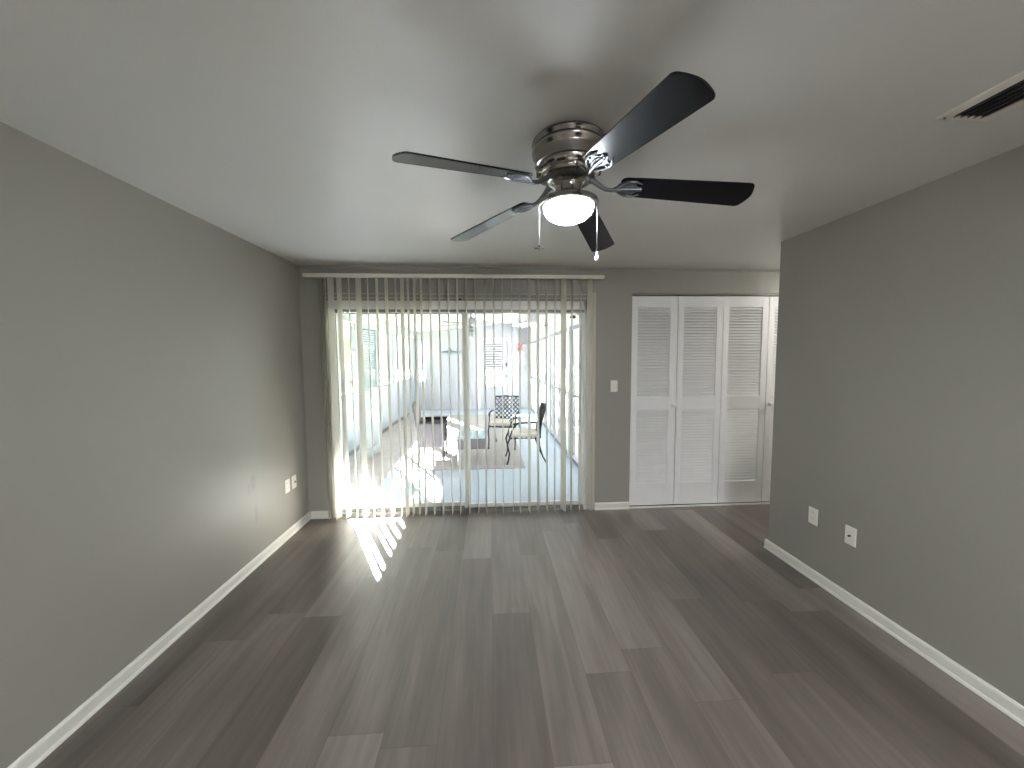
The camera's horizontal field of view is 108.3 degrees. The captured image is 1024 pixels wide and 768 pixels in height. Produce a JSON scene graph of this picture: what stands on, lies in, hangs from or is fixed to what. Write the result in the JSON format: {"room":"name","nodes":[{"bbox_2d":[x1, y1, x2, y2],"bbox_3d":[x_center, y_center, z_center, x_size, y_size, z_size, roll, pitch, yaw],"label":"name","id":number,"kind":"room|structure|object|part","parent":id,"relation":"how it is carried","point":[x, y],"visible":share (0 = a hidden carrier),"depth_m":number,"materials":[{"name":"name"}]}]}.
{"room":"empty living room","nodes":[
{"label":"empty living room","id":0,"kind":"room"},
{"bbox_2d":[0,122,308,767],"bbox_3d":[-1.833,0.345,0.037,0.150,2.400,6.947,-1,4,-3],"label":"wall","id":1,"kind":"structure","parent":0,"point":[153,429],"depth_m":1.75,"materials":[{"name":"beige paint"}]},
{"bbox_2d":[7,511,310,767],"bbox_3d":[-1.745,1.500,0.197,0.021,0.071,6.797,-1,4,-3],"label":"baseboard","id":2,"kind":"structure","parent":1,"relation":"attached to","point":[46,745],"depth_m":1.80,"materials":[{"name":"white paint"}]},
{"bbox_2d":[285,479,289,493],"bbox_3d":[-1.937,0.881,3.191,0.009,0.115,0.070,-1,4,-3],"label":"wall outlet","id":3,"kind":"object","parent":1,"relation":"attached to","point":[287,482],"visible":1,"depth_m":3.19,"materials":[{"name":"white plastic"}]},
{"bbox_2d":[292,474,296,488],"bbox_3d":[-1.939,0.873,3.302,0.018,0.115,0.070,-1,4,-3],"label":"cable wall plate","id":4,"kind":"object","parent":1,"relation":"attached to","point":[294,484],"visible":1,"depth_m":3.30,"materials":[{"name":"white plastic"}]},
{"bbox_2d":[341,333,414,455],"bbox_3d":[-2.722,-0.113,7.282,0.100,2.320,7.413,-1,4,-3],"label":"wall","id":5,"kind":"structure","parent":0,"point":[384,389],"depth_m":7.92,"materials":[{"name":"white paint"}]},
{"bbox_2d":[340,321,356,394],"bbox_3d":[-2.589,-0.349,5.026,0.050,1.158,2.470,-1,4,-3],"label":"window","id":6,"kind":"structure","parent":5,"relation":"in","point":[344,322],"depth_m":6.22,"materials":[{"name":"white glass"}]},
{"bbox_2d":[338,324,363,336],"bbox_3d":[-2.808,-0.953,6.065,0.200,0.295,2.150,-1,4,-3],"label":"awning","id":7,"kind":"object","parent":5,"relation":"attached to","point":[346,328],"visible":0.07,"depth_m":6.38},
{"bbox_2d":[337,314,413,338],"bbox_3d":[-2.644,-1.171,7.213,0.070,0.200,7.413,-1,4,-3],"label":"beam","id":8,"kind":"structure","parent":5,"relation":"attached to","point":[372,321],"depth_m":7.29,"materials":[{"name":"white paint"}]},
{"bbox_2d":[343,410,412,460],"bbox_3d":[-2.659,1.009,7.363,0.012,0.070,7.413,-1,4,-3],"label":"baseboard","id":9,"kind":"structure","parent":5,"relation":"attached to","point":[350,453],"depth_m":7.69,"materials":[{"name":"grey wood"}]},
{"bbox_2d":[377,330,392,385],"bbox_3d":[-2.737,-0.518,7.465,0.050,1.158,2.230,-1,4,-3],"label":"window","id":10,"kind":"structure","parent":5,"relation":"in","point":[390,336],"depth_m":8.54,"materials":[{"name":"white glass"}]},
{"bbox_2d":[394,334,411,381],"bbox_3d":[-2.875,-0.675,9.746,0.050,1.158,2.050,-1,4,-3],"label":"window","id":11,"kind":"structure","parent":5,"relation":"in","point":[394,334],"depth_m":10.71,"materials":[{"name":"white glass"}]},
{"bbox_2d":[364,314,535,332],"bbox_3d":[-0.937,-1.507,7.595,4.330,0.465,8.013,-1,4,-3],"label":"ceiling","id":12,"kind":"structure","parent":0,"point":[435,317],"depth_m":8.70,"materials":[{"name":"white paint"}]},
{"bbox_2d":[442,314,504,337],"bbox_3d":[-0.746,-1.144,6.930,1.234,0.550,1.230,-1,4,-3],"label":"ceiling fan","id":13,"kind":"object","parent":12,"relation":"hanging from","point":[471,319],"visible":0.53,"depth_m":6.86,"materials":[{"name":"white metal"}]},
{"bbox_3d":[-0.765,-0.992,6.915,0.170,0.250,0.170,-1,4,-3],"label":"lamp shade","id":14,"kind":"part","parent":13,"relation":"part of","materials":[{"name":"white ceramic"}]},
{"bbox_3d":[-0.574,-1.100,6.588,0.136,0.008,0.545,11,-1,-32],"label":"blade","id":15,"kind":"part","parent":13,"relation":"part of","materials":[{"name":"white ceramic"}]},
{"bbox_3d":[-0.404,-1.129,6.990,0.545,0.008,0.136,0,-8,-13],"label":"blade","id":16,"kind":"part","parent":13,"relation":"part of","materials":[{"name":"white ceramic"}]},
{"bbox_2d":[505,314,517,317],"bbox_3d":[-0.020,-1.486,7.930,0.300,0.165,0.300,-1,4,-3],"label":"flush ceiling light","id":17,"kind":"object","parent":12,"relation":"attached to","point":[506,315],"visible":0.37,"depth_m":7.85,"materials":[{"name":"white glass"}]},
{"bbox_2d":[414,323,527,409],"bbox_3d":[-1.188,-0.565,11.116,3.630,2.670,0.100,-1,4,-3],"label":"wall","id":18,"kind":"structure","parent":0,"point":[524,326],"depth_m":11.06,"materials":[{"name":"white paint"}]},
{"bbox_2d":[418,340,425,381],"bbox_3d":[-2.681,-0.689,11.017,0.220,1.250,0.050,-1,4,-3],"label":"window","id":19,"kind":"structure","parent":18,"relation":"in","point":[418,340],"depth_m":11.00,"materials":[{"name":"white glass"}]},
{"bbox_2d":[441,348,460,355],"bbox_3d":[-1.829,-0.956,10.965,0.660,0.240,0.090,-1,4,-3],"label":"fish ornament","id":20,"kind":"object","parent":18,"relation":"attached to","point":[451,351],"visible":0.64,"depth_m":10.95,"materials":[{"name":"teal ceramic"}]},
{"bbox_2d":[477,337,510,409],"bbox_3d":[-0.536,-0.315,11.143,0.990,2.160,0.120,-1,4,-3],"label":"door","id":21,"kind":"structure","parent":18,"relation":"in","point":[480,340],"depth_m":11.13,"materials":[{"name":"white metal"}]},
{"bbox_2d":[0,0,1023,268],"bbox_3d":[1.330,-1.061,0.131,6.506,0.350,6.947,-1,4,-3],"label":"ceiling","id":22,"kind":"structure","parent":0,"point":[277,125],"depth_m":1.27,"materials":[{"name":"paint"}]},
{"bbox_2d":[392,71,754,260],"bbox_3d":[0.263,-0.740,1.482,1.329,0.464,1.314,-1,4,-3],"label":"ceiling fan","id":23,"kind":"object","parent":22,"relation":"hanging from","point":[568,157],"visible":1,"depth_m":1.39,"materials":[{"name":"silver metal"}]},
{"bbox_3d":[-0.156,-0.745,1.272,0.502,0.006,0.132,-10,22,-31],"label":"blade","id":24,"kind":"part","parent":23,"relation":"part of","materials":[{"name":"black wood"}]},
{"bbox_3d":[-0.109,-0.783,1.807,0.502,0.006,0.132,-6,12,42],"label":"blade","id":25,"kind":"part","parent":23,"relation":"part of","materials":[{"name":"black wood"}]},
{"bbox_3d":[0.231,-0.691,1.513,0.202,0.062,0.202,-1,4,-3],"label":"lamp shade","id":26,"kind":"part","parent":23,"relation":"part of","materials":[{"name":"white glass"}]},
{"bbox_3d":[0.425,-0.794,1.915,0.132,0.006,0.502,-13,-8,24],"label":"blade","id":27,"kind":"part","parent":23,"relation":"part of","materials":[{"name":"black wood"}]},
{"bbox_3d":[0.359,-0.735,1.074,0.132,0.006,0.502,12,7,-18],"label":"blade","id":28,"kind":"part","parent":23,"relation":"part of","materials":[{"name":"black wood"}]},
{"bbox_3d":[0.681,-0.764,1.464,0.502,0.006,0.132,7,-8,5],"label":"blade","id":29,"kind":"part","parent":23,"relation":"part of","materials":[{"name":"black wood"}]},
{"bbox_2d":[935,71,1023,120],"bbox_3d":[1.665,-0.959,1.172,0.215,0.022,0.375,-1,4,-3],"label":"ceiling vent","id":30,"kind":"object","parent":22,"relation":"in","point":[1008,95],"visible":1,"depth_m":1.27,"materials":[{"name":"white metal"}]},
{"bbox_2d":[35,409,1023,767],"bbox_3d":[0.895,1.304,4.111,6.950,0.126,14.600,-1,4,-3],"label":"floor","id":31,"kind":"structure","parent":0,"point":[664,637],"depth_m":1.88,"materials":[{"name":"grey laminate"}]},
{"bbox_2d":[355,322,379,462],"bbox_3d":[-2.209,0.118,5.704,0.036,2.060,0.674,0,4,3],"label":"door","id":32,"kind":"structure","parent":31,"relation":"on","point":[374,363],"depth_m":5.77,"materials":[{"name":"grey paint"}]},
{"bbox_3d":[-2.222,0.138,5.413,0.036,2.060,0.090,0,4,3],"label":"edge post","id":33,"kind":"part","parent":32,"relation":"part of","materials":[{"name":"white metal"}]},
{"bbox_3d":[-2.207,0.115,5.748,0.030,2.060,0.584,0,4,3],"label":"frame","id":34,"kind":"part","parent":32,"relation":"part of","materials":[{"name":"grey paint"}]},
{"bbox_2d":[394,414,524,470],"bbox_3d":[-0.885,1.012,7.603,1.845,0.008,4.990,-1,4,-3],"label":"rug","id":35,"kind":"object","parent":31,"relation":"on","point":[454,418],"visible":0.43,"depth_m":5.98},
{"bbox_2d":[412,401,447,462],"bbox_3d":[-1.245,0.699,5.676,0.491,0.886,0.530,-1,4,-5],"label":"wicker armchair","id":36,"kind":"object","parent":35,"relation":"on","point":[437,419],"visible":0.77,"depth_m":5.44,"materials":[{"name":"grey wicker"}]},
{"bbox_3d":[-1.424,0.573,5.650,0.120,0.545,0.440,-1,4,-5],"label":"backrest","id":37,"kind":"part","parent":36,"relation":"part of","materials":[{"name":"grey wicker"}]},
{"bbox_3d":[-1.187,0.760,5.449,0.380,0.355,0.030,-1,4,-5],"label":"panel","id":38,"kind":"part","parent":36,"relation":"part of","materials":[{"name":"grey wicker"}]},
{"bbox_3d":[-1.185,0.571,5.436,0.405,0.035,0.060,-1,4,-5],"label":"armrest","id":39,"kind":"part","parent":36,"relation":"part of","materials":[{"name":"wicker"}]},
{"bbox_3d":[-1.230,0.539,5.902,0.405,0.035,0.060,-1,4,-5],"label":"armrest","id":40,"kind":"part","parent":36,"relation":"part of","materials":[{"name":"wicker"}]},
{"bbox_3d":[-1.232,0.728,5.915,0.380,0.355,0.030,-1,4,-5],"label":"panel","id":41,"kind":"part","parent":36,"relation":"part of","materials":[{"name":"grey wicker"}]},
{"bbox_3d":[-1.012,0.868,5.474,0.033,0.576,0.035,-2,4,-28],"label":"leg","id":42,"kind":"part","parent":36,"relation":"part of","materials":[{"name":"wicker"}]},
{"bbox_2d":[456,430,487,465],"bbox_3d":[-0.588,0.948,5.553,0.450,0.400,0.560,-1,4,-3],"label":"wicker side table","id":43,"kind":"object","parent":35,"relation":"on","point":[481,433],"visible":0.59,"depth_m":5.29,"materials":[{"name":"grey wicker"}]},
{"bbox_2d":[488,395,518,449],"bbox_3d":[-0.123,0.652,6.423,0.498,0.860,0.602,0,4,11],"label":"armchair","id":44,"kind":"object","parent":35,"relation":"on","point":[498,422],"visible":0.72,"depth_m":6.57,"materials":[{"name":"metal"}]},
{"bbox_2d":[490,419,517,425],"bbox_3d":[-0.130,0.661,6.385,0.426,0.065,0.400,0,4,11],"label":"seat cushion","id":45,"kind":"object","parent":44,"relation":"on","point":[498,422],"depth_m":6.22,"materials":[{"name":"beige fabric"}]},
{"bbox_3d":[-0.132,0.704,6.386,0.468,0.022,0.439,0,4,11],"label":"seat","id":46,"kind":"part","parent":44,"relation":"part of","materials":[{"name":"fabric"}]},
{"bbox_3d":[-0.080,0.446,6.645,0.472,0.479,0.122,0,4,11],"label":"backrest","id":47,"kind":"part","parent":44,"relation":"part of","materials":[{"name":"metal"}]},
{"bbox_2d":[505,402,545,464],"bbox_3d":[0.202,0.716,5.525,0.602,0.860,0.498,-1,4,-3],"label":"armchair","id":48,"kind":"object","parent":35,"relation":"on","point":[524,431],"visible":0.71,"depth_m":5.35,"materials":[{"name":"metal"}]},
{"bbox_3d":[-0.051,0.969,5.301,0.064,0.384,0.026,-1,4,-3],"label":"leg","id":49,"kind":"part","parent":48,"relation":"part of","materials":[{"name":"metal"}]},
{"bbox_3d":[0.161,0.765,5.527,0.439,0.022,0.468,-1,4,-3],"label":"seat","id":50,"kind":"part","parent":48,"relation":"part of","materials":[{"name":"fabric"}]},
{"bbox_3d":[0.164,0.629,5.749,0.471,0.243,0.034,-1,4,-3],"label":"armrest","id":51,"kind":"part","parent":48,"relation":"part of","materials":[{"name":"metal"}]},
{"bbox_2d":[509,428,536,436],"bbox_3d":[0.163,0.722,5.523,0.400,0.065,0.426,-1,4,-3],"label":"seat cushion","id":52,"kind":"object","parent":48,"relation":"on","point":[524,431],"depth_m":5.35,"materials":[{"name":"beige fabric"}]},
{"bbox_3d":[0.192,0.661,5.287,0.471,0.243,0.034,-1,4,-3],"label":"armrest","id":53,"kind":"part","parent":48,"relation":"part of","materials":[{"name":"metal"}]},
{"bbox_3d":[0.441,0.523,5.526,0.122,0.479,0.472,-1,4,-3],"label":"backrest","id":54,"kind":"part","parent":48,"relation":"part of","materials":[{"name":"metal"}]},
{"bbox_3d":[0.446,0.967,5.331,0.143,0.382,0.026,-1,4,-3],"label":"leg","id":55,"kind":"part","parent":48,"relation":"part of","materials":[{"name":"metal"}]},
{"bbox_2d":[298,268,779,517],"bbox_3d":[1.124,-0.157,3.730,6.506,2.850,0.120,-1,4,-3],"label":"wall","id":56,"kind":"structure","parent":0,"point":[614,292],"depth_m":3.61,"materials":[{"name":"beige paint"}]},
{"bbox_2d":[311,511,330,518],"bbox_3d":[-1.846,1.266,3.577,0.185,0.071,0.021,-1,4,-3],"label":"baseboard","id":57,"kind":"structure","parent":56,"relation":"attached to","point":[314,514],"depth_m":3.57,"materials":[{"name":"white paint"}]},
{"bbox_2d":[302,273,604,519],"bbox_3d":[-0.500,0.126,3.531,2.758,2.295,0.120,-1,4,-3],"label":"vertical blind","id":58,"kind":"object","parent":56,"relation":"attached to","point":[335,453],"visible":1,"depth_m":3.49,"materials":[{"name":"beige fabric"}]},
{"bbox_2d":[324,293,586,298],"bbox_3d":[-0.468,-0.838,3.527,2.575,0.047,0.018,-1,4,-3],"label":"trim","id":59,"kind":"structure","parent":56,"relation":"attached to","point":[324,293],"depth_m":3.51,"materials":[{"name":"beige paint"}]},
{"bbox_2d":[325,300,586,516],"bbox_3d":[-0.498,0.242,3.659,2.498,2.085,0.110,-1,4,-3],"label":"door","id":60,"kind":"structure","parent":56,"relation":"in","point":[508,506],"depth_m":3.65,"materials":[{"name":"white metal"}]},
{"bbox_3d":[-1.068,0.268,3.666,1.300,1.966,0.030,-1,4,-3],"label":"panel","id":61,"kind":"part","parent":60,"relation":"part of","materials":[{"name":"clear glass"}]},
{"bbox_3d":[-0.458,0.257,3.626,0.037,0.200,0.023,-1,4,-3],"label":"handle","id":62,"kind":"part","parent":60,"relation":"part of","materials":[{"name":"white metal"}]},
{"bbox_3d":[0.117,0.259,3.687,1.198,1.966,0.030,-1,4,-3],"label":"panel","id":63,"kind":"part","parent":60,"relation":"part of","materials":[{"name":"clear glass"}]},
{"bbox_2d":[297,265,779,271],"bbox_3d":[1.147,-1.114,3.594,6.256,0.022,0.022,-1,4,-3],"label":"trim","id":64,"kind":"structure","parent":56,"relation":"attached to","point":[298,266],"depth_m":3.53,"materials":[{"name":"beige paint"}]},
{"bbox_2d":[587,293,595,509],"bbox_3d":[0.788,0.193,3.674,0.072,2.165,0.038,-1,4,-3],"label":"trim","id":65,"kind":"structure","parent":56,"relation":"attached to","point":[593,294],"depth_m":3.65,"materials":[{"name":"beige paint"}]},
{"bbox_2d":[594,502,629,509],"bbox_3d":[1.014,1.236,3.748,0.356,0.071,0.021,-1,4,-3],"label":"baseboard","id":66,"kind":"structure","parent":56,"relation":"attached to","point":[600,505],"depth_m":3.75,"materials":[{"name":"white paint"}]},
{"bbox_2d":[611,380,617,391],"bbox_3d":[1.014,0.021,3.667,0.070,0.115,0.016,-1,4,-3],"label":"light switch","id":67,"kind":"object","parent":56,"relation":"attached to","point":[614,383],"visible":1,"depth_m":3.67,"materials":[{"name":"white plastic"}]},
{"bbox_2d":[629,296,723,504],"bbox_3d":[1.664,0.185,3.746,0.936,2.122,0.072,-1,4,-3],"label":"door","id":68,"kind":"structure","parent":56,"relation":"in","point":[675,423],"depth_m":3.76,"materials":[{"name":"white paint"}]},
{"bbox_2d":[629,502,769,507],"bbox_3d":[2.147,1.253,3.837,1.912,0.010,0.024,-1,4,-3],"label":"trim","id":69,"kind":"structure","parent":56,"relation":"attached to","point":[761,502],"depth_m":3.81,"materials":[{"name":"white paint"}]},
{"bbox_2d":[632,293,778,295],"bbox_3d":[2.131,-0.897,3.716,1.912,0.020,0.048,-1,4,-3],"label":"trim","id":70,"kind":"structure","parent":56,"relation":"attached to","point":[633,294],"depth_m":3.69,"materials":[{"name":"white wood"}]},
{"bbox_2d":[717,296,778,502],"bbox_3d":[2.609,0.175,3.803,0.946,2.122,0.072,-1,4,-3],"label":"door","id":71,"kind":"structure","parent":56,"relation":"in","point":[746,397],"depth_m":3.80,"materials":[{"name":"white paint"}]},
{"bbox_2d":[531,314,578,457],"bbox_3d":[0.801,-0.310,7.482,0.100,2.640,7.413,-1,4,-3],"label":"wall","id":72,"kind":"structure","parent":0,"point":[550,317],"depth_m":6.50,"materials":[{"name":"white paint"}]},
{"bbox_2d":[531,340,536,416],"bbox_3d":[0.639,-0.178,10.210,0.070,2.000,1.698,-1,4,-3],"label":"window","id":73,"kind":"structure","parent":72,"relation":"in","point":[534,410],"depth_m":10.24,"materials":[{"name":"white glass"}]},
{"bbox_2d":[539,335,548,431],"bbox_3d":[0.749,-0.053,8.399,0.070,2.000,1.698,-1,4,-3],"label":"window","id":74,"kind":"structure","parent":72,"relation":"in","point":[543,339],"depth_m":8.43,"materials":[{"name":"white glass"}]},
{"bbox_2d":[550,328,567,453],"bbox_3d":[0.858,0.072,6.589,0.070,2.000,1.698,-1,4,-3],"label":"window","id":75,"kind":"structure","parent":72,"relation":"in","point":[557,437],"depth_m":7.13,"materials":[{"name":"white glass"}]},
{"bbox_2d":[570,324,578,467],"bbox_3d":[0.968,0.198,4.778,0.070,2.000,1.698,-1,4,-3],"label":"window","id":76,"kind":"structure","parent":72,"relation":"in","point":[575,327],"depth_m":5.55,"materials":[{"name":"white glass"}]},
{"bbox_2d":[637,296,778,382],"bbox_3d":[2.112,0.029,4.204,2.112,2.600,0.680,-1,4,-3],"label":"wall","id":77,"kind":"structure","parent":0,"point":[756,296],"depth_m":4.43,"materials":[{"name":"beige paint"}]},
{"bbox_2d":[768,145,1023,705],"bbox_3d":[3.415,0.313,-0.003,2.389,2.400,5.939,-1,4,-3],"label":"wall","id":78,"kind":"structure","parent":0,"point":[898,418],"depth_m":1.92,"materials":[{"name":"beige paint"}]},
{"bbox_2d":[808,506,817,525],"bbox_3d":[2.068,0.907,2.542,0.009,0.115,0.070,-1,4,-3],"label":"wall outlet","id":79,"kind":"object","parent":78,"relation":"attached to","point":[813,513],"visible":1,"depth_m":2.54,"materials":[{"name":"white plastic"}]},
{"bbox_2d":[844,524,856,547],"bbox_3d":[2.079,0.935,2.279,0.018,0.115,0.070,-1,4,-3],"label":"cable wall plate","id":80,"kind":"object","parent":78,"relation":"attached to","point":[850,532],"visible":1,"depth_m":2.27,"materials":[{"name":"white plastic"}]},
{"bbox_2d":[763,539,1023,726],"bbox_3d":[2.219,1.487,0.016,0.021,0.071,5.960,-1,4,-3],"label":"baseboard","id":81,"kind":"structure","parent":78,"relation":"attached to","point":[998,699],"depth_m":1.93,"materials":[{"name":"white paint"}]},
{"label":"outside","id":82,"kind":"structure","parent":0,"visible":0},
{"bbox_2d":[349,368,578,399],"bbox_3d":[-1.911,-0.342,31.843,80.000,0.360,56.303,-1,4,-3],"label":"ground","id":83,"kind":"structure","parent":82,"point":[383,373],"depth_m":33.33,"materials":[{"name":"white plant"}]},
{"bbox_2d":[338,336,350,364],"bbox_3d":[-10.822,-2.181,21.355,4.078,4.885,3.943,-4,5,-44],"label":"tree","id":84,"kind":"object","parent":83,"relation":"on","point":[347,355],"visible":0.06,"depth_m":20.60,"materials":[{"name":"green plant"}]},
{"bbox_2d":[339,362,349,393],"bbox_3d":[-7.086,0.228,10.352,0.112,1.550,13.542,-1,4,-3],"label":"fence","id":85,"kind":"object","parent":83,"relation":"on","point":[346,364],"visible":0.04,"depth_m":16.75,"materials":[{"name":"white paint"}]},
{"bbox_3d":[-7.465,-0.218,16.805,0.088,1.550,0.100,-1,4,-3],"label":"post","id":86,"kind":"part","parent":85,"relation":"part of","materials":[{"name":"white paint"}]},
{"bbox_2d":[349,347,366,380],"bbox_3d":[-17.785,-2.319,28.888,11.200,4.200,9.000,-1,4,-3],"label":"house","id":87,"kind":"structure","parent":83,"relation":"on","point":[350,379],"depth_m":29.27,"materials":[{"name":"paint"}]},
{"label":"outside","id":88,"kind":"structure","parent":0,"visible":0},
{"bbox_2d":[533,399,577,457],"bbox_3d":[3.643,0.972,9.175,5.650,0.090,10.300,-1,4,-3],"label":"wall","id":89,"kind":"structure","parent":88,"point":[576,402],"depth_m":9.38,"materials":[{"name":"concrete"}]}
]}

